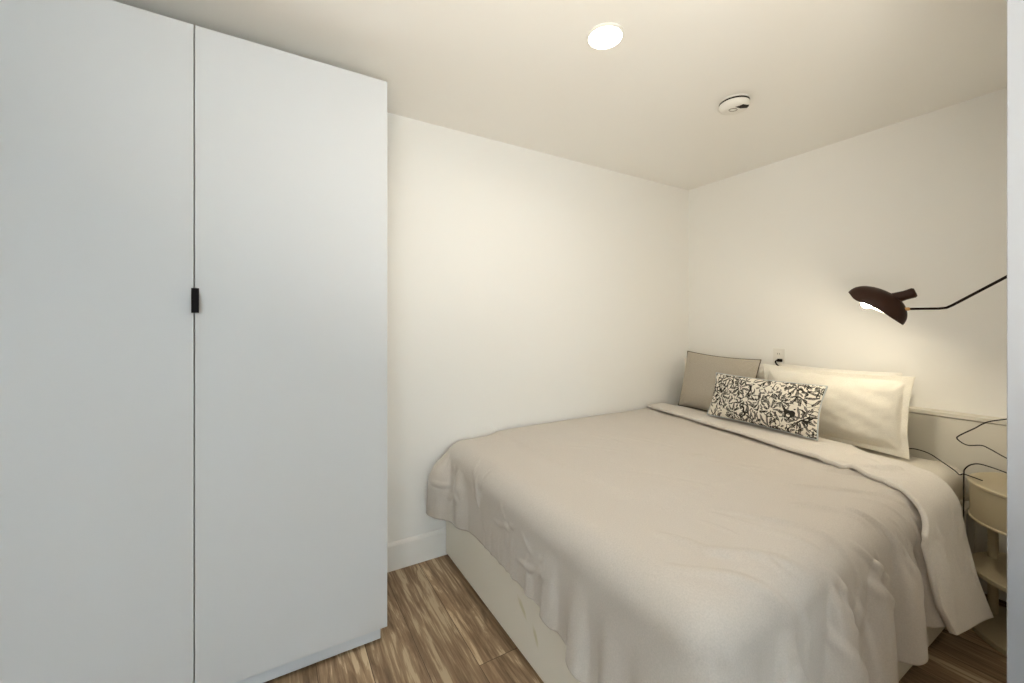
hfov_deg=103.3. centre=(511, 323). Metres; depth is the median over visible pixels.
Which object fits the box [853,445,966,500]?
mattress
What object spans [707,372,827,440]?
lumbar cushion
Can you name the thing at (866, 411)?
pillow sham
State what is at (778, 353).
wall outlet
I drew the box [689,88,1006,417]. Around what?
wall
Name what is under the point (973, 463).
charging cable
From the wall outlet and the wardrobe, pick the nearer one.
the wardrobe
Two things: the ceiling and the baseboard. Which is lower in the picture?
the baseboard
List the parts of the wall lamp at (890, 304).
bulb, lamp shade, arm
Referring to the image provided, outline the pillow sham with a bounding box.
[764,364,914,459]
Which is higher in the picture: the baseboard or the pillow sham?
the pillow sham
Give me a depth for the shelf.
1.69 m
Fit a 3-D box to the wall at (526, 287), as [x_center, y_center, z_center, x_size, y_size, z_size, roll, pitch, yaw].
[-0.919,0.091,1.999,5.630,2.377,0.100,0,0,-30]
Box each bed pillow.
[684,358,763,378]
[780,364,902,375]
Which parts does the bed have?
foot panel, headboard, panel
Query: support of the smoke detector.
attached to the ceiling
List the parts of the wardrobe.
door, handle, door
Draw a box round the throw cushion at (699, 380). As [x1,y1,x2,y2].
[678,351,760,410]
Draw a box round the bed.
[446,378,1006,682]
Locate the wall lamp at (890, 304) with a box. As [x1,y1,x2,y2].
[849,275,1006,324]
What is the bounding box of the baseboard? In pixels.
[387,528,446,572]
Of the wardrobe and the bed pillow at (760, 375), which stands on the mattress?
the bed pillow at (760, 375)
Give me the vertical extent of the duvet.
0.682 m
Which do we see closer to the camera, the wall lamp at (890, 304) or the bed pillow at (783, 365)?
the wall lamp at (890, 304)
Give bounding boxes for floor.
[264,554,1006,682]
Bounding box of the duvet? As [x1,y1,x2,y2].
[426,403,993,682]
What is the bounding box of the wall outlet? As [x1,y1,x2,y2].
[773,348,784,365]
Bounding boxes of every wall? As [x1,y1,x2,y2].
[387,113,688,542]
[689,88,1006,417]
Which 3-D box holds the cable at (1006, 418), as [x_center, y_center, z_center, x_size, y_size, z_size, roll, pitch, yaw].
[2.104,0.459,1.584,0.016,0.403,0.509,0,0,-30]
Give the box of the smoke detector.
[719,94,749,114]
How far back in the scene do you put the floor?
1.59 m
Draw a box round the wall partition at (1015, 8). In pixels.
[1007,0,1023,682]
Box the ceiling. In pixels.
[112,0,1006,189]
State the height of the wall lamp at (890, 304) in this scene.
0.503 m
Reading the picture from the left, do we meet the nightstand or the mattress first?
the mattress
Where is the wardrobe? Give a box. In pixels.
[0,0,386,682]
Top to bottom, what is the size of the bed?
0.842 m
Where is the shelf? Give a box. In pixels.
[972,552,1006,592]
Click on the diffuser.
(600, 37)
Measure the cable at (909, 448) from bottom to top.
0.044 m
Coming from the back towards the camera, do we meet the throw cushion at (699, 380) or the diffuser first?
the throw cushion at (699, 380)
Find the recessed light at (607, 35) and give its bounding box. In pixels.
[586,22,624,49]
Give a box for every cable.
[909,448,982,480]
[956,418,1006,458]
[963,463,1006,518]
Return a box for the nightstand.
[967,472,1006,656]
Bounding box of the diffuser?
[589,26,621,48]
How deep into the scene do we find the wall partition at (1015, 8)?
0.70 m
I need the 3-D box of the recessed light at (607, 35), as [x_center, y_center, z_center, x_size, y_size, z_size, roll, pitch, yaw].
[0.355,-1.090,1.543,0.144,0.012,0.144,0,0,-30]

